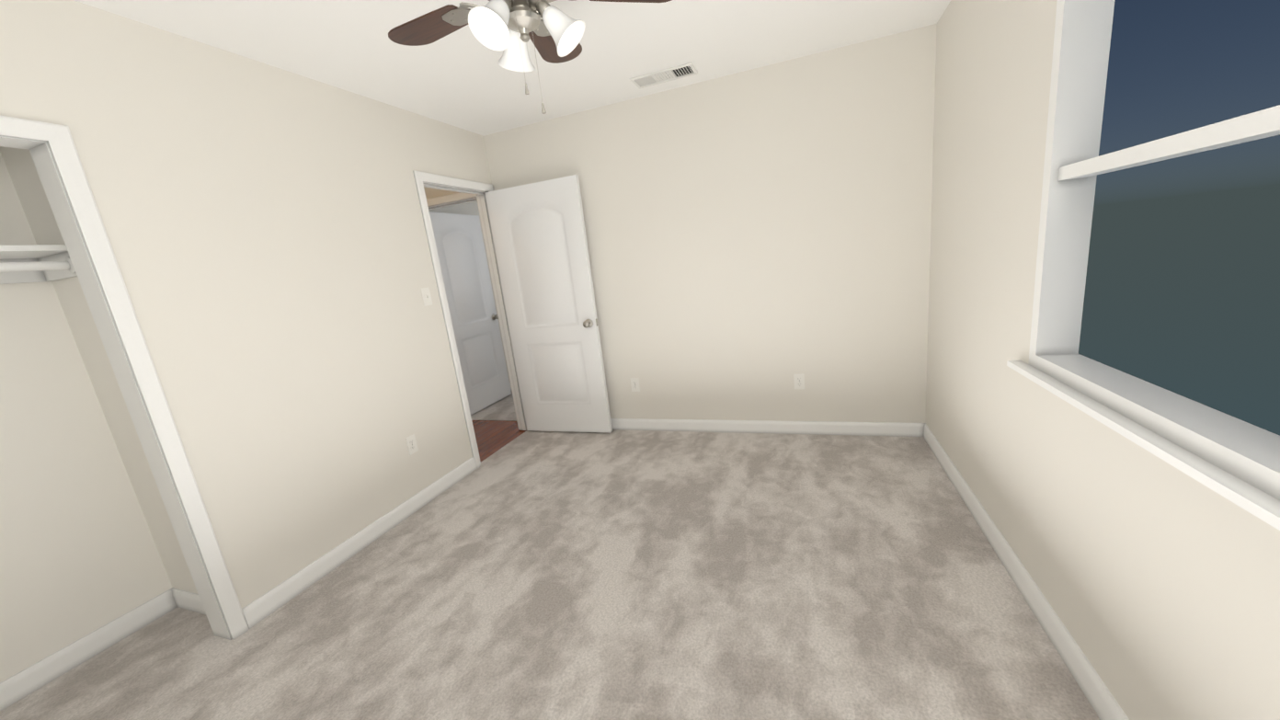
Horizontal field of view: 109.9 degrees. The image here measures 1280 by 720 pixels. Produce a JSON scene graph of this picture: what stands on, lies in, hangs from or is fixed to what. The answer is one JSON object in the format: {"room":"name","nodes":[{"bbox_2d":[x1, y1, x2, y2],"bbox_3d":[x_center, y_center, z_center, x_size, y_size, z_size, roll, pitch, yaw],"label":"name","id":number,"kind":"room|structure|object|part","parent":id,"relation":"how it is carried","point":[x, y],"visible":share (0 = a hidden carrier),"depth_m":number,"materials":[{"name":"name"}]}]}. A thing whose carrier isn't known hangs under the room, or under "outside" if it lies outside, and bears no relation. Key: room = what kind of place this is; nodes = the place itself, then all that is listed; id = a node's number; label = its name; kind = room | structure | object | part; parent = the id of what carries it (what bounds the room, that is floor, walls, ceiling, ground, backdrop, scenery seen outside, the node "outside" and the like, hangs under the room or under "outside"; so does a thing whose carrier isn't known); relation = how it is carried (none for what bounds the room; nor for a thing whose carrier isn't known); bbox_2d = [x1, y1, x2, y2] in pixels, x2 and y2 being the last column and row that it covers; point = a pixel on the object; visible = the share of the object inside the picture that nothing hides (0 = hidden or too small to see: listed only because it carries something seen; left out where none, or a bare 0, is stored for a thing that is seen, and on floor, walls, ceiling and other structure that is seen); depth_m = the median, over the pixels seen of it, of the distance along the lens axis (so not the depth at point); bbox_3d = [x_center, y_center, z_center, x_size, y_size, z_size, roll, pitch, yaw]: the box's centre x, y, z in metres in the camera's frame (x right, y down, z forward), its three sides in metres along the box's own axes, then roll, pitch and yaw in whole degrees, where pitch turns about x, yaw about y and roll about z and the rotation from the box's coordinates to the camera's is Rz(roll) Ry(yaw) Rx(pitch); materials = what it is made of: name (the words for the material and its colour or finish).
{"room":"empty bedroom","nodes":[
{"label":"empty bedroom","id":0,"kind":"room"},
{"bbox_2d":[0,146,198,682],"bbox_3d":[-2.446,0.176,1.136,0.540,2.440,1.735,-2,13,20],"label":"wall","id":1,"kind":"structure","parent":0,"point":[89,542],"depth_m":1.82,"materials":[{"name":"white paint"}]},
{"bbox_2d":[0,244,77,284],"bbox_3d":[-2.497,-0.199,1.089,0.300,0.110,1.470,-2,13,20],"label":"closet shelf","id":2,"kind":"object","parent":1,"relation":"attached to","point":[30,263],"visible":0.75,"depth_m":1.69,"materials":[{"name":"paint"}]},
{"bbox_3d":[-2.397,-0.188,1.056,0.060,0.060,1.432,-2,13,20],"label":"rod","id":3,"kind":"part","parent":2,"relation":"part of","materials":[{"name":"paint"}]},
{"bbox_2d":[0,587,172,711],"bbox_3d":[-2.457,1.310,1.477,0.014,0.096,1.470,-2,13,20],"label":"baseboard","id":4,"kind":"structure","parent":1,"relation":"attached to","point":[70,657],"depth_m":1.85,"materials":[{"name":"paint"}]},
{"bbox_2d":[165,587,205,615],"bbox_3d":[-2.005,1.127,2.060,0.405,0.096,0.020,-2,13,20],"label":"baseboard","id":5,"kind":"structure","parent":1,"relation":"attached to","point":[177,598],"depth_m":2.10,"materials":[{"name":"paint"}]},
{"bbox_2d":[0,0,491,608],"bbox_3d":[-1.783,-0.099,2.019,0.115,2.440,3.915,-2,13,20],"label":"wall","id":6,"kind":"structure","parent":0,"point":[265,232],"depth_m":2.05,"materials":[{"name":"white paint"}]},
{"bbox_2d":[0,114,249,639],"bbox_3d":[-2.023,0.349,1.129,0.018,2.013,1.309,-2,13,20],"label":"door frame","id":7,"kind":"structure","parent":6,"relation":"attached to","point":[64,154],"depth_m":1.64,"materials":[{"name":"paint"}]},
{"bbox_2d":[0,135,527,639],"bbox_3d":[-2.054,0.050,2.437,0.919,2.031,3.739,-2,13,20],"label":"door frame","id":8,"kind":"structure","parent":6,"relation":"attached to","point":[77,249],"depth_m":1.71,"materials":[{"name":"paint"}]},
{"bbox_2d":[241,457,476,628],"bbox_3d":[-1.460,0.938,2.620,0.013,0.096,1.496,-2,13,20],"label":"baseboard","id":9,"kind":"structure","parent":6,"relation":"attached to","point":[277,597],"depth_m":2.36,"materials":[{"name":"paint"}]},
{"bbox_2d":[405,434,418,455],"bbox_3d":[-1.416,0.525,2.789,0.007,0.114,0.070,-2,13,20],"label":"electrical outlet","id":10,"kind":"object","parent":6,"relation":"attached to","point":[411,443],"visible":1,"depth_m":2.79,"materials":[{"name":"white plastic"}]},
{"bbox_2d":[421,287,432,306],"bbox_3d":[-1.388,-0.414,2.932,0.018,0.114,0.070,-2,13,20],"label":"light switch","id":11,"kind":"object","parent":6,"relation":"attached to","point":[426,296],"visible":1,"depth_m":2.93,"materials":[{"name":"white plastic"}]},
{"bbox_2d":[412,170,518,468],"bbox_3d":[-1.195,-0.300,3.452,0.018,2.074,0.800,-2,13,20],"label":"door frame","id":12,"kind":"structure","parent":6,"relation":"attached to","point":[419,177],"depth_m":3.14,"materials":[{"name":"paint"}]},
{"bbox_2d":[485,174,612,433],"bbox_3d":[-0.720,-0.363,3.614,0.801,1.996,0.169,-2,13,20],"label":"door","id":13,"kind":"structure","parent":12,"relation":"attached to","point":[540,241],"depth_m":3.58,"materials":[{"name":"paint"}]},
{"bbox_3d":[-0.379,-0.292,3.511,0.094,0.066,0.169,-2,13,20],"label":"knob","id":14,"kind":"part","parent":13,"relation":"part of","materials":[{"name":"silver metal"}]},
{"bbox_2d":[423,187,457,198],"bbox_3d":[-1.652,-0.582,4.101,1.040,2.440,0.130,-2,13,20],"label":"wall","id":15,"kind":"structure","parent":0,"point":[429,192],"depth_m":3.84,"materials":[{"name":"white paint"}]},
{"bbox_2d":[428,201,510,382],"bbox_3d":[-1.820,-0.637,4.434,0.500,2.440,5.095,-2,13,20],"label":"wall","id":16,"kind":"structure","parent":0,"point":[470,208],"depth_m":4.85,"materials":[{"name":"white paint"}]},
{"bbox_2d":[429,211,511,415],"bbox_3d":[-1.749,-0.480,4.662,0.169,1.996,0.761,-2,13,20],"label":"hall door","id":17,"kind":"structure","parent":16,"relation":"in","point":[459,242],"depth_m":4.65,"materials":[{"name":"paint"}]},
{"bbox_3d":[-1.631,-0.479,4.985,0.169,0.066,0.094,-2,13,20],"label":"knob","id":18,"kind":"part","parent":17,"relation":"part of","materials":[{"name":"silver metal"}]},
{"bbox_2d":[471,420,525,461],"bbox_3d":[-1.920,0.935,3.377,1.310,0.114,2.335,-2,13,20],"label":"floor","id":19,"kind":"structure","parent":0,"point":[492,437],"depth_m":3.99,"materials":[{"name":"brown wood"}]},
{"bbox_2d":[74,0,950,136],"bbox_3d":[-0.454,-1.727,2.706,4.690,0.120,7.200,-2,13,20],"label":"ceiling","id":20,"kind":"structure","parent":0,"point":[461,78],"depth_m":2.26,"materials":[{"name":"white paint"}]},
{"bbox_2d":[388,0,672,114],"bbox_3d":[-0.388,-1.069,1.410,1.031,0.605,1.045,-2,13,20],"label":"fan","id":21,"kind":"object","parent":20,"relation":"hanging from","point":[554,34],"visible":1,"depth_m":1.43,"materials":[{"name":"white glass"}]},
{"label":"blade","id":22,"kind":"part","parent":21,"relation":"part of","materials":[{"name":"brown wood"}]},
{"bbox_3d":[-0.327,-1.227,1.738,0.168,0.006,0.333,-11,12,10],"label":"blade","id":23,"kind":"part","parent":21,"relation":"part of","materials":[{"name":"brown wood"}]},
{"bbox_3d":[-0.002,-1.196,1.431,0.333,0.006,0.168,-9,7,-9],"label":"blade","id":24,"kind":"part","parent":21,"relation":"part of","materials":[{"name":"brown wood"}]},
{"bbox_2d":[629,62,697,89],"bbox_3d":[0.147,-1.738,2.749,0.385,0.011,0.175,-2,13,20],"label":"ceiling vent","id":25,"kind":"object","parent":20,"relation":"in","point":[668,74],"visible":1,"depth_m":2.74,"materials":[{"name":"white metal"}]},
{"bbox_2d":[0,390,1099,719],"bbox_3d":[-0.167,0.755,3.264,4.690,0.120,7.200,-2,13,20],"label":"floor carpet","id":26,"kind":"object","parent":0,"point":[618,575],"visible":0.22,"depth_m":1.82,"materials":[{"name":"grey carpet"}]},
{"bbox_2d":[483,23,937,422],"bbox_3d":[0.359,-0.638,3.316,3.280,2.440,0.115,-2,13,20],"label":"wall","id":27,"kind":"structure","parent":0,"point":[758,238],"depth_m":3.05,"materials":[{"name":"white paint"}]},
{"bbox_2d":[630,377,639,391],"bbox_3d":[-0.038,0.201,3.615,0.070,0.114,0.007,-2,13,20],"label":"electrical outlet","id":28,"kind":"object","parent":27,"relation":"attached to","point":[634,384],"visible":1,"depth_m":3.61,"materials":[{"name":"white plastic"}]},
{"bbox_2d":[610,418,919,436],"bbox_3d":[0.456,0.515,3.518,3.020,0.096,0.013,-2,13,20],"label":"baseboard","id":29,"kind":"structure","parent":27,"relation":"attached to","point":[817,428],"depth_m":3.32,"materials":[{"name":"paint"}]},
{"bbox_2d":[793,373,804,388],"bbox_3d":[1.131,0.153,3.184,0.070,0.114,0.007,-2,13,20],"label":"electrical outlet","id":30,"kind":"object","parent":27,"relation":"attached to","point":[799,381],"visible":1,"depth_m":3.18,"materials":[{"name":"white plastic"}]},
{"bbox_2d":[925,0,1279,719],"bbox_3d":[1.188,-0.198,0.931,0.115,2.440,3.915,-2,13,20],"label":"wall","id":31,"kind":"structure","parent":0,"point":[1155,579],"depth_m":1.46,"materials":[{"name":"white paint"}]},
{"bbox_2d":[919,422,1129,719],"bbox_3d":[1.277,0.927,1.262,0.013,0.096,3.800,-2,13,20],"label":"baseboard","id":32,"kind":"structure","parent":31,"relation":"attached to","point":[1105,706],"depth_m":1.55,"materials":[{"name":"paint"}]},
{"bbox_2d":[1006,0,1279,530],"bbox_3d":[1.013,-0.339,0.526,0.155,1.270,2.120,-2,13,20],"label":"window","id":33,"kind":"structure","parent":31,"relation":"in","point":[1233,460],"depth_m":1.30,"materials":[{"name":"paint"}]}
]}

